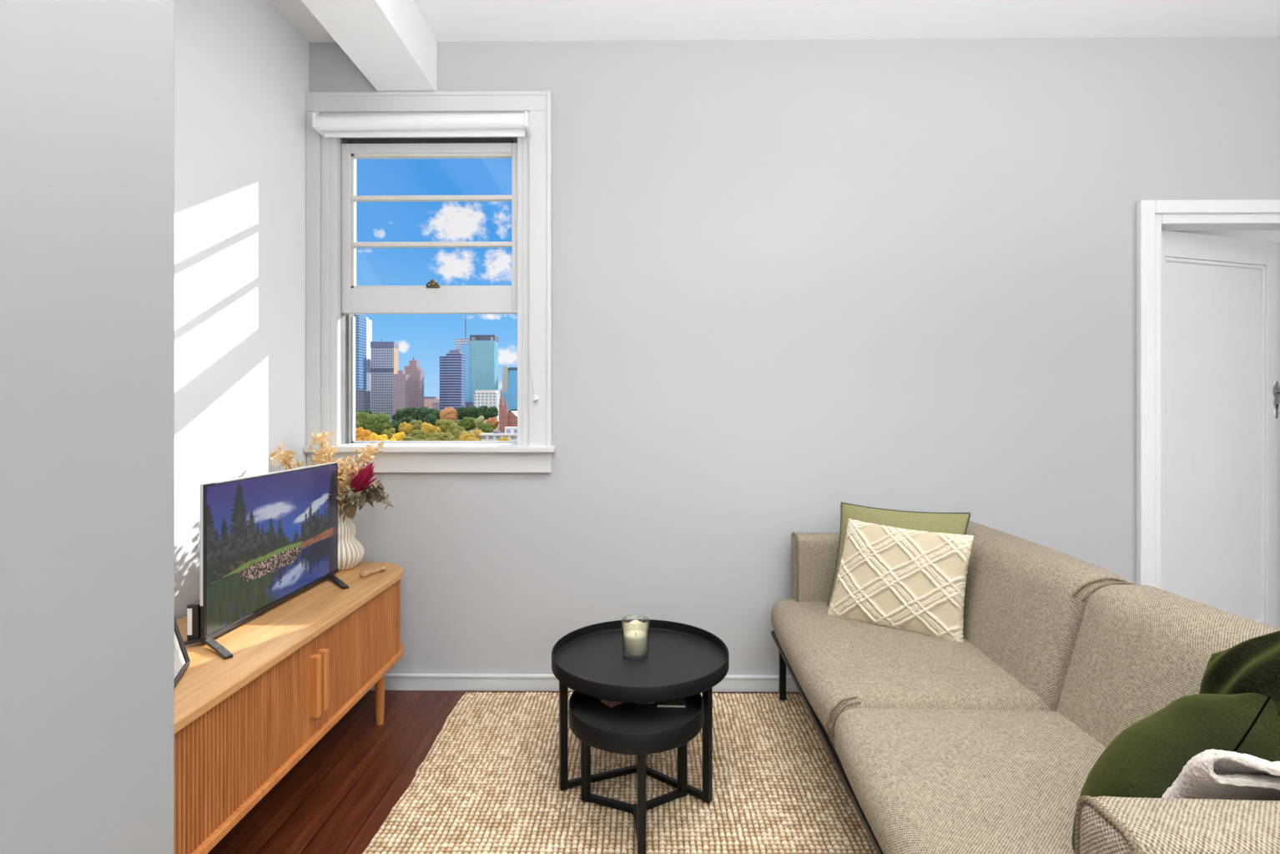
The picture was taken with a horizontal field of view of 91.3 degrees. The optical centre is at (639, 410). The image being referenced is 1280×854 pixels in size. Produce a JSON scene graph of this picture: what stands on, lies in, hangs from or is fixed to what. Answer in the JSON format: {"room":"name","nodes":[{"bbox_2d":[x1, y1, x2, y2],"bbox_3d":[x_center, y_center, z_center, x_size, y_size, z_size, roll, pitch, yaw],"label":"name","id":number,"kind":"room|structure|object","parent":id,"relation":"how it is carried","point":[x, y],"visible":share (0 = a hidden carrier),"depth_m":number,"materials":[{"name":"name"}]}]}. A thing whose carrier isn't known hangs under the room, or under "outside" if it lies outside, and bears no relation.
{"room":"living room","nodes":[
{"label":"living room","id":0,"kind":"room"},
{"bbox_2d":[0,0,174,853],"bbox_3d":[-1.203,-0.196,-0.778,0.847,2.812,3.620,0,0,1],"label":"wall pier","id":1,"kind":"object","parent":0,"point":[87,87],"visible":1,"depth_m":0.86,"materials":[{"name":"grey paint"}]},
{"bbox_2d":[174,0,308,619],"bbox_3d":[-1.526,-0.196,1.820,0.150,2.812,1.810,0,0,1],"label":"wall","id":2,"kind":"structure","parent":0,"point":[241,67],"depth_m":2.23,"materials":[{"name":"white paint"}]},
{"bbox_2d":[207,690,800,853],"bbox_3d":[0.991,1.260,-0.005,5.319,0.100,5.510,0,0,1],"label":"floor","id":3,"kind":"structure","parent":0,"point":[338,796],"depth_m":2.03,"materials":[{"name":"brown wood"}]},
{"bbox_2d":[174,561,403,853],"bbox_3d":[-1.179,0.925,1.854,0.486,0.570,1.605,0,0,1],"label":"media console","id":4,"kind":"object","parent":3,"relation":"on","point":[243,721],"visible":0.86,"depth_m":1.69,"materials":[{"name":"brown wood"}]},
{"bbox_2d":[174,616,190,688],"bbox_3d":[-1.147,0.518,1.462,0.123,0.243,0.205,0,0,-25],"label":"photo frame","id":5,"kind":"object","parent":4,"relation":"on","point":[182,660],"visible":0.24,"depth_m":1.54,"materials":[{"name":"black plastic"}]},
{"bbox_2d":[174,631,185,677],"bbox_3d":[-1.127,0.518,1.471,0.064,0.231,0.190,0,0,-25],"label":"print","id":6,"kind":"object","parent":5,"relation":"attached to","point":[179,647],"depth_m":1.54},
{"bbox_2d":[183,461,348,659],"bbox_3d":[-1.186,0.420,2.023,0.272,0.440,0.828,0,0,1],"label":"television","id":7,"kind":"object","parent":4,"relation":"on","point":[266,539],"visible":1,"depth_m":1.95,"materials":[{"name":"black plastic"}]},
{"bbox_2d":[337,508,363,570],"bbox_3d":[-1.218,0.518,2.547,0.175,0.242,0.174,0,0,42],"label":"vase","id":8,"kind":"object","parent":4,"relation":"on","point":[350,551],"visible":0.55,"depth_m":2.51,"materials":[{"name":"white ceramic"}]},
{"bbox_2d":[269,443,304,469],"bbox_3d":[-1.294,0.315,2.433,0.257,0.379,0.109,0,0,-34],"label":"dried flower spray","id":9,"kind":"object","parent":8,"relation":"in","point":[287,461],"visible":0.41,"depth_m":2.39,"materials":[{"name":"beige plant"}]},
{"bbox_2d":[307,428,335,466],"bbox_3d":[-1.277,0.288,2.525,0.098,0.430,0.101,0,0,21],"label":"dried flower spray","id":10,"kind":"object","parent":8,"relation":"in","point":[322,438],"visible":0.35,"depth_m":2.51,"materials":[{"name":"beige plant"}]},
{"bbox_2d":[317,442,342,494],"bbox_3d":[-1.225,0.314,2.461,0.104,0.380,0.145,0,0,-31],"label":"dried flower spray","id":11,"kind":"object","parent":8,"relation":"in","point":[327,460],"visible":0.24,"depth_m":2.44,"materials":[{"name":"beige plant"}]},
{"bbox_2d":[337,457,355,517],"bbox_3d":[-1.189,0.343,2.482,0.120,0.323,0.108,0,0,30],"label":"dried flower spray","id":12,"kind":"object","parent":8,"relation":"in","point":[343,469],"visible":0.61,"depth_m":2.47,"materials":[{"name":"beige plant"}]},
{"bbox_2d":[336,487,362,515],"bbox_3d":[-1.167,0.383,2.472,0.182,0.162,0.087,0,0,44],"label":"branch","id":13,"kind":"object","parent":8,"relation":"in","point":[350,496],"visible":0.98,"depth_m":2.45,"materials":[{"name":"plant"}]},
{"bbox_2d":[344,503,356,519],"bbox_3d":[-1.185,0.410,2.511,0.095,0.086,0.036,0,0,29],"label":"dried leaf","id":14,"kind":"object","parent":8,"relation":"in","point":[350,513],"visible":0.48,"depth_m":2.50,"materials":[{"name":"brown plant"}]},
{"bbox_2d":[342,462,377,522],"bbox_3d":[-1.133,0.349,2.487,0.177,0.291,0.124,0,0,1],"label":"flower","id":15,"kind":"object","parent":8,"relation":"in","point":[363,477],"visible":0.91,"depth_m":2.47,"materials":[{"name":"red plant"}]},
{"bbox_2d":[337,440,384,508],"bbox_3d":[-1.125,0.312,2.483,0.214,0.382,0.105,0,0,8],"label":"dried flower spray","id":16,"kind":"object","parent":8,"relation":"in","point":[361,456],"visible":0.74,"depth_m":2.48,"materials":[{"name":"beige plant"}]},
{"bbox_2d":[347,479,384,517],"bbox_3d":[-1.098,0.379,2.518,0.241,0.211,0.090,0,0,29],"label":"branch","id":17,"kind":"object","parent":8,"relation":"in","point":[377,484],"visible":0.84,"depth_m":2.48,"materials":[{"name":"plant"}]},
{"bbox_2d":[352,484,393,510],"bbox_3d":[-1.093,0.380,2.514,0.258,0.168,0.081,0,0,23],"label":"branch","id":18,"kind":"object","parent":8,"relation":"in","point":[382,496],"visible":0.62,"depth_m":2.48,"materials":[{"name":"green plant"}]},
{"bbox_2d":[359,564,386,577],"bbox_3d":[-1.042,0.628,2.451,0.029,0.028,0.127,0,0,23],"label":"ornament","id":19,"kind":"object","parent":4,"relation":"on","point":[383,567],"visible":1,"depth_m":2.43,"materials":[{"name":"beige wood"}]},
{"bbox_2d":[362,690,876,853],"bbox_3d":[0.226,1.201,1.713,1.983,0.011,1.930,0,0,1],"label":"jute rug","id":20,"kind":"object","parent":3,"relation":"on","point":[488,782],"visible":0.53,"depth_m":1.98,"materials":[{"name":"beige wicker"}]},
{"bbox_2d":[568,690,703,853],"bbox_3d":[-0.012,1.028,1.862,0.400,0.339,0.400,0,0,1],"label":"side table","id":21,"kind":"object","parent":20,"relation":"on","point":[641,729],"visible":0.72,"depth_m":1.80,"materials":[{"name":"black metal"}]},
{"bbox_2d":[600,699,624,707],"bbox_3d":[-0.081,0.888,1.926,0.062,0.014,0.050,0,0,-42],"label":"folded card","id":22,"kind":"object","parent":21,"relation":"on","point":[611,703],"visible":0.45,"depth_m":1.90,"materials":[{"name":"brown paper"}]},
{"bbox_2d":[568,690,703,754],"bbox_3d":[-0.012,0.887,1.862,0.400,0.058,0.400,0,0,1],"label":"tray","id":23,"kind":"object","parent":21,"relation":"on","point":[625,728],"depth_m":1.78,"materials":[{"name":"black metal"}]},
{"bbox_2d":[656,697,685,707],"bbox_3d":[0.096,0.890,1.914,0.088,0.010,0.060,0,0,2],"label":"booklet","id":24,"kind":"object","parent":21,"relation":"on","point":[681,702],"visible":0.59,"depth_m":1.89,"materials":[{"name":"paper"}]},
{"bbox_2d":[551,619,729,803],"bbox_3d":[0.001,0.994,2.082,0.585,0.407,0.585,0,0,1],"label":"coffee table","id":25,"kind":"object","parent":20,"relation":"on","point":[682,660],"visible":0.84,"depth_m":2.00,"materials":[{"name":"black metal"}]},
{"bbox_2d":[621,614,649,659],"bbox_3d":[-0.015,0.763,2.112,0.093,0.120,0.093,0,0,1],"label":"candle jar","id":26,"kind":"object","parent":25,"relation":"on","point":[635,632],"visible":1,"depth_m":2.10,"materials":[{"name":"clear glass"}]},
{"bbox_2d":[551,619,729,702],"bbox_3d":[0.001,0.814,2.082,0.585,0.047,0.585,0,0,1],"label":"tray","id":27,"kind":"object","parent":25,"relation":"on","point":[682,660],"depth_m":2.04,"materials":[{"name":"black metal"}]},
{"bbox_2d":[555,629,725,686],"bbox_3d":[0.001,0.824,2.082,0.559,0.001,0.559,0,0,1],"label":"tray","id":28,"kind":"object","parent":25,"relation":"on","point":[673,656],"depth_m":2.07,"materials":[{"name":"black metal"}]},
{"bbox_2d":[771,520,1279,853],"bbox_3d":[0.915,0.819,1.670,0.839,0.759,1.946,0,0,2],"label":"sofa","id":29,"kind":"object","parent":20,"relation":"on","point":[990,741],"visible":0.78,"depth_m":1.50,"materials":[{"name":"beige fabric"}]},
{"bbox_2d":[826,501,970,605],"bbox_3d":[0.969,0.574,2.372,0.490,0.406,0.160,0,0,37],"label":"cushion","id":30,"kind":"object","parent":29,"relation":"on","point":[948,522],"visible":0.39,"depth_m":2.39,"materials":[{"name":"fabric"}]},
{"bbox_2d":[827,518,973,641],"bbox_3d":[0.922,0.601,2.248,0.478,0.364,0.180,0,0,42],"label":"cushion","id":31,"kind":"object","parent":29,"relation":"on","point":[912,580],"visible":0.99,"depth_m":2.19,"materials":[{"name":"fabric"}]},
{"bbox_2d":[771,598,1052,739],"bbox_3d":[0.892,0.840,2.151,0.758,0.164,0.951,0,0,2],"label":"seat cushion","id":32,"kind":"object","parent":29,"relation":"on","point":[833,662],"depth_m":1.88,"materials":[{"name":"beige fabric"}]},
{"bbox_2d":[834,707,1106,853],"bbox_3d":[0.857,0.840,1.192,0.758,0.164,0.951,0,0,2],"label":"seat cushion","id":33,"kind":"object","parent":29,"relation":"on","point":[917,780],"depth_m":1.33,"materials":[{"name":"beige fabric"}]},
{"bbox_2d":[962,520,1127,710],"bbox_3d":[1.211,0.674,2.127,0.279,0.471,0.926,0,0,2],"label":"cushion","id":34,"kind":"object","parent":29,"relation":"on","point":[1024,608],"depth_m":1.84,"materials":[{"name":"beige fabric"}]},
{"bbox_2d":[1056,584,1279,746],"bbox_3d":[1.177,0.674,1.193,0.279,0.471,0.926,0,0,2],"label":"cushion","id":35,"kind":"object","parent":29,"relation":"on","point":[1136,650],"depth_m":1.43,"materials":[{"name":"beige fabric"}]},
{"bbox_2d":[1071,692,1279,851],"bbox_3d":[0.925,0.630,1.030,0.382,0.295,0.314,0,0,-2],"label":"velvet cushion","id":36,"kind":"object","parent":29,"relation":"on","point":[1145,759],"visible":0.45,"depth_m":1.02,"materials":[{"name":"green fabric"}]},
{"bbox_2d":[1161,748,1279,800],"bbox_3d":[1.005,0.528,0.803,0.500,0.147,0.239,0,0,1],"label":"throw blanket","id":37,"kind":"object","parent":29,"relation":"on","point":[1210,773],"visible":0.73,"depth_m":0.85,"materials":[{"name":"white fabric"}]},
{"bbox_2d":[1199,629,1279,715],"bbox_3d":[1.127,0.515,1.075,0.201,0.501,0.352,0,0,-13],"label":"velvet cushion","id":38,"kind":"object","parent":29,"relation":"on","point":[1252,665],"visible":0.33,"depth_m":1.10,"materials":[{"name":"green fabric"}]},
{"bbox_2d":[270,0,1279,42],"bbox_3d":[0.991,-1.652,0.040,5.319,0.100,5.600,0,0,1],"label":"ceiling","id":39,"kind":"structure","parent":0,"point":[447,20],"depth_m":2.57,"materials":[{"name":"white paint"}]},
{"bbox_2d":[308,36,1279,675],"bbox_3d":[1.018,-0.196,2.770,5.319,2.812,0.140,0,0,1],"label":"wall","id":40,"kind":"structure","parent":0,"point":[793,281],"depth_m":2.70,"materials":[{"name":"grey paint"}]},
{"bbox_2d":[301,0,437,91],"bbox_3d":[-1.032,-1.488,0.065,0.251,0.227,5.309,0,0,1],"label":"ceiling beam","id":41,"kind":"structure","parent":40,"relation":"attached to","point":[391,43],"depth_m":2.38,"materials":[{"name":"white paint"}]},
{"bbox_2d":[302,90,555,473],"bbox_3d":[-0.902,-0.552,2.778,1.076,1.640,0.222,0,0,1],"label":"window","id":42,"kind":"structure","parent":40,"relation":"in","point":[334,296],"depth_m":2.71,"materials":[{"name":"paint"}]},
{"bbox_2d":[312,110,539,399],"bbox_3d":[-0.901,-0.644,2.644,0.930,1.197,0.098,0,0,1],"label":"roller blind","id":43,"kind":"object","parent":42,"relation":"attached to","point":[491,124],"visible":1,"depth_m":2.61,"materials":[{"name":"white fabric"}]},
{"bbox_2d":[369,673,798,691],"bbox_3d":[0.344,1.175,2.696,3.572,0.070,0.021,0,0,1],"label":"baseboard","id":44,"kind":"structure","parent":40,"relation":"attached to","point":[456,682],"depth_m":2.70,"materials":[{"name":"paint"}]},
{"bbox_2d":[1136,199,1279,629],"bbox_3d":[2.660,0.157,2.842,1.057,2.106,0.377,0,0,1],"label":"door","id":45,"kind":"structure","parent":40,"relation":"in","point":[1208,306],"depth_m":2.87,"materials":[{"name":"paint"}]},
{"bbox_2d":[1167,230,1279,241],"bbox_3d":[2.811,-0.140,3.647,2.050,2.700,1.650,0,0,1],"label":"wall","id":46,"kind":"structure","parent":0,"point":[1266,235],"depth_m":3.86,"materials":[{"name":"grey paint"}]},
{"label":"outside","id":47,"kind":"structure","parent":0,"visible":0},
{"bbox_2d":[365,425,498,436],"bbox_3d":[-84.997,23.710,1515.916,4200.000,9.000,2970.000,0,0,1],"label":"park","id":48,"kind":"structure","parent":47,"point":[497,427],"depth_m":654.96,"materials":[{"name":"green plant"}]},
{"bbox_2d":[353,313,366,389],"bbox_3d":[-377.452,-49.790,814.777,33.000,154.000,22.000,0,0,1],"label":"building","id":49,"kind":"structure","parent":48,"relation":"on","point":[360,321],"depth_m":809.36,"materials":[{"name":"blue glass"}]},
{"bbox_2d":[355,426,365,438],"bbox_3d":[-172.234,19.048,382.364,8.756,18.348,8.954,0,0,1],"label":"tree","id":50,"kind":"object","parent":48,"relation":"on","point":[358,430],"visible":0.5,"depth_m":379.53,"materials":[{"name":"orange plant"}]},
{"bbox_2d":[355,411,369,429],"bbox_3d":[-250.007,11.949,560.822,17.999,22.420,19.128,0,0,1],"label":"tree","id":51,"kind":"object","parent":48,"relation":"on","point":[360,417],"visible":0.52,"depth_m":556.54,"materials":[{"name":"green plant"}]},
{"bbox_2d":[355,389,371,411],"bbox_3d":[-345.372,0.710,772.257,19.000,53.000,18.400,0,0,1],"label":"building","id":52,"kind":"structure","parent":48,"relation":"on","point":[362,397],"depth_m":763.49,"materials":[{"name":"stone"}]},
{"bbox_2d":[357,428,372,440],"bbox_3d":[-167.530,19.753,381.218,9.547,16.935,9.437,0,0,1],"label":"tree","id":53,"kind":"object","parent":48,"relation":"on","point":[362,434],"visible":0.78,"depth_m":378.69,"materials":[{"name":"orange plant"}]},
{"bbox_2d":[363,316,372,358],"bbox_3d":[-441.177,-60.790,994.416,22.000,176.000,20.000,0,0,1],"label":"building","id":54,"kind":"structure","parent":48,"relation":"on","point":[369,322],"depth_m":994.32,"materials":[{"name":"concrete"}]},
{"bbox_2d":[366,369,370,389],"bbox_3d":[-401.936,-15.790,917.524,26.000,86.000,23.000,0,0,1],"label":"building","id":55,"kind":"structure","parent":48,"relation":"on","point":[368,371],"depth_m":906.89,"materials":[{"name":"stone"}]},
{"bbox_2d":[366,358,370,369],"bbox_3d":[-414.000,-25.790,961.646,9.000,106.000,15.000,0,0,1],"label":"building","id":56,"kind":"structure","parent":48,"relation":"on","point":[368,360],"depth_m":954.13,"materials":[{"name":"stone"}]},
{"bbox_2d":[362,436,377,440],"bbox_3d":[-152.036,21.257,351.932,9.158,13.923,8.848,0,0,1],"label":"tree","id":57,"kind":"object","parent":48,"relation":"on","point":[367,438],"visible":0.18,"depth_m":349.76,"materials":[{"name":"orange plant"}]},
{"bbox_2d":[364,412,393,434],"bbox_3d":[-202.048,13.412,483.882,19.674,23.994,20.808,0,0,1],"label":"tree","id":58,"kind":"object","parent":48,"relation":"on","point":[376,423],"visible":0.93,"depth_m":476.03,"materials":[{"name":"green plant"}]},
{"bbox_2d":[369,432,388,440],"bbox_3d":[-155.381,20.543,371.201,10.809,15.350,10.144,0,0,1],"label":"tree","id":59,"kind":"object","parent":48,"relation":"on","point":[375,435],"visible":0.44,"depth_m":368.93,"materials":[{"name":"yellow plant"}]},
{"bbox_2d":[370,337,398,421],"bbox_3d":[-355.636,-36.790,871.864,32.300,128.000,17.400,0,0,1],"label":"building","id":60,"kind":"structure","parent":48,"relation":"on","point":[384,355],"depth_m":863.46,"materials":[{"name":"stone"}]},
{"bbox_2d":[380,427,395,438],"bbox_3d":[-161.208,19.209,401.945,10.843,16.898,9.062,0,0,1],"label":"tree","id":61,"kind":"object","parent":48,"relation":"on","point":[390,431],"visible":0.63,"depth_m":398.71,"materials":[{"name":"green plant"}]},
{"bbox_2d":[379,436,396,440],"bbox_3d":[-138.260,21.231,341.006,9.663,13.972,8.610,0,0,1],"label":"tree","id":62,"kind":"object","parent":48,"relation":"on","point":[382,438],"visible":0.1,"depth_m":339.96,"materials":[{"name":"yellow plant"}]},
{"bbox_2d":[391,419,401,433],"bbox_3d":[-219.263,15.763,562.433,15.872,14.782,17.615,0,0,1],"label":"tree","id":63,"kind":"object","parent":48,"relation":"on","point":[395,424],"visible":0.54,"depth_m":557.08,"materials":[{"name":"green plant"}]},
{"bbox_2d":[390,431,405,440],"bbox_3d":[-143.529,20.293,371.414,9.264,15.851,12.110,0,0,1],"label":"tree","id":64,"kind":"object","parent":48,"relation":"on","point":[399,435],"visible":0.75,"depth_m":368.79,"materials":[{"name":"yellow plant"}]},
{"bbox_2d":[391,408,405,421],"bbox_3d":[-267.165,8.263,702.533,21.631,21.915,24.184,0,0,1],"label":"tree","id":65,"kind":"object","parent":48,"relation":"on","point":[399,414],"visible":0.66,"depth_m":694.49,"materials":[{"name":"green plant"}]},
{"bbox_2d":[393,370,409,414],"bbox_3d":[-301.189,-11.790,790.521,16.000,78.000,15.000,0,0,1],"label":"building","id":66,"kind":"structure","parent":48,"relation":"on","point":[401,380],"depth_m":783.12,"materials":[{"name":"pink concrete"}]},
{"bbox_2d":[398,422,412,436],"bbox_3d":[-173.216,17.088,462.199,10.004,17.767,10.459,0,0,1],"label":"tree","id":67,"kind":"object","parent":48,"relation":"on","point":[406,428],"visible":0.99,"depth_m":458.58,"materials":[{"name":"yellow plant"}]},
{"bbox_2d":[399,416,415,423],"bbox_3d":[-231.640,13.637,622.425,19.698,15.660,19.904,0,0,1],"label":"tree","id":68,"kind":"object","parent":48,"relation":"on","point":[408,419],"visible":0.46,"depth_m":615.73,"materials":[{"name":"green plant"}]},
{"bbox_2d":[403,407,419,420],"bbox_3d":[-255.101,7.514,703.257,23.664,23.415,21.841,0,0,1],"label":"tree","id":69,"kind":"object","parent":48,"relation":"on","point":[410,411],"visible":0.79,"depth_m":694.66,"materials":[{"name":"green plant"}]},
{"bbox_2d":[404,357,423,408],"bbox_3d":[-299.288,-21.790,831.004,21.000,98.000,16.000,0,0,1],"label":"building","id":70,"kind":"structure","parent":48,"relation":"on","point":[416,374],"depth_m":822.91,"materials":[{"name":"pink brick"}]},
{"bbox_2d":[409,419,422,430],"bbox_3d":[-172.054,16.095,481.751,10.869,18.627,10.544,0,0,1],"label":"tree","id":71,"kind":"object","parent":48,"relation":"on","point":[415,424],"visible":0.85,"depth_m":478.60,"materials":[{"name":"green plant"}]},
{"bbox_2d":[410,428,427,439],"bbox_3d":[-149.197,19.736,421.440,10.868,14.713,10.821,0,0,1],"label":"tree","id":72,"kind":"object","parent":48,"relation":"on","point":[415,434],"visible":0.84,"depth_m":418.36,"materials":[{"name":"green plant"}]},
{"bbox_2d":[412,406,432,423],"bbox_3d":[-242.699,7.204,703.068,25.050,24.036,28.382,0,0,1],"label":"tree","id":73,"kind":"object","parent":48,"relation":"on","point":[425,410],"visible":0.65,"depth_m":693.30,"materials":[{"name":"green plant"}]},
{"bbox_2d":[422,413,437,425],"bbox_3d":[-202.240,12.349,602.614,13.465,19.368,15.380,0,0,1],"label":"tree","id":74,"kind":"object","parent":48,"relation":"on","point":[430,418],"visible":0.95,"depth_m":597.66,"materials":[{"name":"green plant"}]},
{"bbox_2d":[420,422,440,438],"bbox_3d":[-152.340,17.189,452.003,14.758,18.123,13.817,0,0,1],"label":"tree","id":75,"kind":"object","parent":48,"relation":"on","point":[429,429],"visible":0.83,"depth_m":447.90,"materials":[{"name":"yellow plant"}]},
{"bbox_2d":[423,396,439,408],"bbox_3d":[-371.017,1.210,1111.228,44.000,52.000,15.000,0,0,1],"label":"building","id":76,"kind":"structure","parent":48,"relation":"on","point":[427,400],"depth_m":1103.84,"materials":[{"name":"stone"}]},
{"bbox_2d":[431,401,439,410],"bbox_3d":[-280.739,6.710,911.574,39.500,41.000,18.500,0,0,1],"label":"building","id":77,"kind":"structure","parent":48,"relation":"on","point":[435,405],"depth_m":902.91,"materials":[{"name":"concrete"}]},
{"bbox_2d":[429,408,442,425],"bbox_3d":[-229.749,8.363,702.410,20.625,21.714,20.432,0,0,1],"label":"tree","id":78,"kind":"object","parent":48,"relation":"on","point":[436,412],"visible":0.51,"depth_m":697.20,"materials":[{"name":"green plant"}]},
{"bbox_2d":[428,432,443,440],"bbox_3d":[-131.228,20.736,401.836,9.677,13.837,11.404,0,0,1],"label":"tree","id":79,"kind":"object","parent":48,"relation":"on","point":[439,437],"visible":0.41,"depth_m":399.25,"materials":[{"name":"green plant"}]},
{"bbox_2d":[434,418,457,433],"bbox_3d":[-155.363,15.668,501.716,17.838,18.352,18.270,0,0,1],"label":"tree","id":80,"kind":"object","parent":48,"relation":"on","point":[444,425],"visible":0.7,"depth_m":496.57,"materials":[{"name":"green plant"}]},
{"bbox_2d":[437,431,454,440],"bbox_3d":[-129.200,20.573,411.455,14.660,13.598,14.908,0,0,1],"label":"tree","id":81,"kind":"object","parent":48,"relation":"on","point":[446,434],"visible":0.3,"depth_m":408.37,"materials":[{"name":"green plant"}]},
{"bbox_2d":[439,407,458,422],"bbox_3d":[-210.871,7.636,691.643,20.262,23.731,18.886,0,0,1],"label":"tree","id":82,"kind":"object","parent":48,"relation":"on","point":[450,413],"visible":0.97,"depth_m":685.06,"materials":[{"name":"orange plant"}]},
{"bbox_2d":[439,349,464,420],"bbox_3d":[-255.572,-27.290,852.572,30.000,109.000,20.000,0,0,1],"label":"building","id":83,"kind":"structure","parent":48,"relation":"on","point":[451,365],"depth_m":842.63,"materials":[{"name":"blue glass"}]},
{"bbox_2d":[443,435,460,440],"bbox_3d":[-108.821,21.288,361.656,10.436,13.858,12.169,0,0,1],"label":"tree","id":84,"kind":"object","parent":48,"relation":"on","point":[451,437],"visible":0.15,"depth_m":358.50,"materials":[{"name":"green plant"}]},
{"bbox_2d":[446,423,465,433],"bbox_3d":[-135.324,17.594,461.660,13.705,16.747,15.880,0,0,1],"label":"tree","id":85,"kind":"object","parent":48,"relation":"on","point":[452,426],"visible":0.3,"depth_m":457.69,"materials":[{"name":"green plant"}]},
{"bbox_2d":[453,428,466,438],"bbox_3d":[-120.400,19.454,421.379,14.025,15.276,12.194,0,0,1],"label":"tree","id":86,"kind":"object","parent":48,"relation":"on","point":[456,432],"visible":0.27,"depth_m":418.10,"materials":[{"name":"green plant"}]},
{"bbox_2d":[455,419,463,426],"bbox_3d":[-173.010,15.207,601.625,13.088,13.643,12.562,0,0,1],"label":"tree","id":87,"kind":"object","parent":48,"relation":"on","point":[459,422],"visible":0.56,"depth_m":597.01,"materials":[{"name":"green plant"}]},
{"bbox_2d":[456,406,467,419],"bbox_3d":[-197.975,7.228,701.938,17.144,23.992,19.257,0,0,1],"label":"tree","id":88,"kind":"object","parent":48,"relation":"on","point":[461,411],"visible":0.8,"depth_m":695.84,"materials":[{"name":"green plant"}]},
{"bbox_2d":[458,432,473,440],"bbox_3d":[-111.071,20.728,401.212,12.139,13.853,12.142,0,0,1],"label":"tree","id":89,"kind":"object","parent":48,"relation":"on","point":[462,437],"visible":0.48,"depth_m":397.84,"materials":[{"name":"yellow plant"}]},
{"bbox_2d":[462,416,475,432],"bbox_3d":[-164.068,13.940,602.413,15.876,16.179,16.026,0,0,1],"label":"tree","id":90,"kind":"object","parent":48,"relation":"on","point":[468,424],"visible":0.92,"depth_m":596.64,"materials":[{"name":"green plant"}]},
{"bbox_2d":[464,401,473,407],"bbox_3d":[-244.964,7.210,913.970,28.000,40.000,13.000,0,0,1],"label":"building","id":91,"kind":"structure","parent":48,"relation":"on","point":[466,403],"depth_m":907.55,"materials":[{"name":"stone"}]},
{"bbox_2d":[464,405,477,418],"bbox_3d":[-188.565,6.715,701.820,21.241,25.017,21.468,0,0,1],"label":"tree","id":92,"kind":"object","parent":48,"relation":"on","point":[471,411],"visible":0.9,"depth_m":693.98,"materials":[{"name":"green plant"}]},
{"bbox_2d":[466,436,480,440],"bbox_3d":[-101.542,21.996,380.915,10.520,12.440,10.463,0,0,1],"label":"tree","id":93,"kind":"object","parent":48,"relation":"on","point":[469,438],"visible":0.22,"depth_m":379.53,"materials":[{"name":"yellow plant"}]},
{"bbox_2d":[454,317,498,401],"bbox_3d":[-252.299,-58.290,966.045,62.300,171.000,29.000,0,0,1],"label":"building","id":94,"kind":"structure","parent":48,"relation":"on","point":[481,351],"depth_m":952.50,"materials":[{"name":"teal glass"}]},
{"bbox_2d":[474,337,493,340],"bbox_3d":[-240.454,-109.790,965.428,24.000,6.000,14.000,0,0,1],"label":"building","id":95,"kind":"structure","parent":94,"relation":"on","point":[476,338],"depth_m":958.33,"materials":[{"name":"stone"}]},
{"bbox_2d":[473,414,485,429],"bbox_3d":[-154.756,13.212,600.816,12.033,17.639,13.106,0,0,1],"label":"tree","id":96,"kind":"object","parent":48,"relation":"on","point":[478,421],"visible":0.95,"depth_m":597.66,"materials":[{"name":"green plant"}]},
{"bbox_2d":[473,428,484,440],"bbox_3d":[-112.883,19.854,441.566,11.180,13.351,10.713,0,0,1],"label":"tree","id":97,"kind":"object","parent":48,"relation":"on","point":[476,432],"visible":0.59,"depth_m":437.69,"materials":[{"name":"yellow plant"}]},
{"bbox_2d":[475,405,487,420],"bbox_3d":[-177.223,6.614,702.333,22.172,25.220,19.787,0,0,1],"label":"tree","id":98,"kind":"object","parent":48,"relation":"on","point":[481,410],"visible":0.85,"depth_m":695.50,"materials":[{"name":"green plant"}]},
{"bbox_2d":[473,389,499,425],"bbox_3d":[-197.993,0.460,809.750,30.000,53.500,16.500,0,0,1],"label":"building","id":99,"kind":"structure","parent":48,"relation":"on","point":[489,398],"depth_m":802.09,"materials":[{"name":"white concrete"}]},
{"bbox_2d":[481,422,493,433],"bbox_3d":[-127.058,17.068,520.692,10.233,14.426,10.610,0,0,1],"label":"tree","id":100,"kind":"object","parent":48,"relation":"on","point":[486,427],"visible":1,"depth_m":517.61,"materials":[{"name":"green plant"}]},
{"bbox_2d":[485,406,498,418],"bbox_3d":[-167.427,7.115,700.791,16.074,24.217,17.204,0,0,1],"label":"tree","id":101,"kind":"object","parent":48,"relation":"on","point":[492,411],"visible":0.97,"depth_m":695.84,"materials":[{"name":"green plant"}]},
{"bbox_2d":[485,417,498,429],"bbox_3d":[-135.918,14.263,576.030,12.581,16.944,12.781,0,0,1],"label":"tree","id":102,"kind":"object","parent":48,"relation":"on","point":[494,420],"visible":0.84,"depth_m":572.11,"materials":[{"name":"orange plant"}]},
{"bbox_2d":[478,426,517,440],"bbox_3d":[-93.520,19.210,427.697,28.500,16.000,15.500,0,0,1],"label":"building","id":103,"kind":"structure","parent":48,"relation":"on","point":[511,432],"depth_m":421.02,"materials":[{"name":"concrete"}]},
{"bbox_2d":[498,389,517,433],"bbox_3d":[-117.252,2.710,581.189,22.000,49.000,32.000,0,0,1],"label":"church","id":104,"kind":"structure","parent":48,"relation":"on","point":[506,419],"depth_m":565.86,"materials":[{"name":"brown stone"}]},
{"bbox_2d":[502,366,517,410],"bbox_3d":[-204.010,-21.790,1010.069,36.000,98.000,24.000,0,0,1],"label":"building","id":105,"kind":"structure","parent":48,"relation":"on","point":[509,375],"depth_m":1002.12,"materials":[{"name":"blue glass"}]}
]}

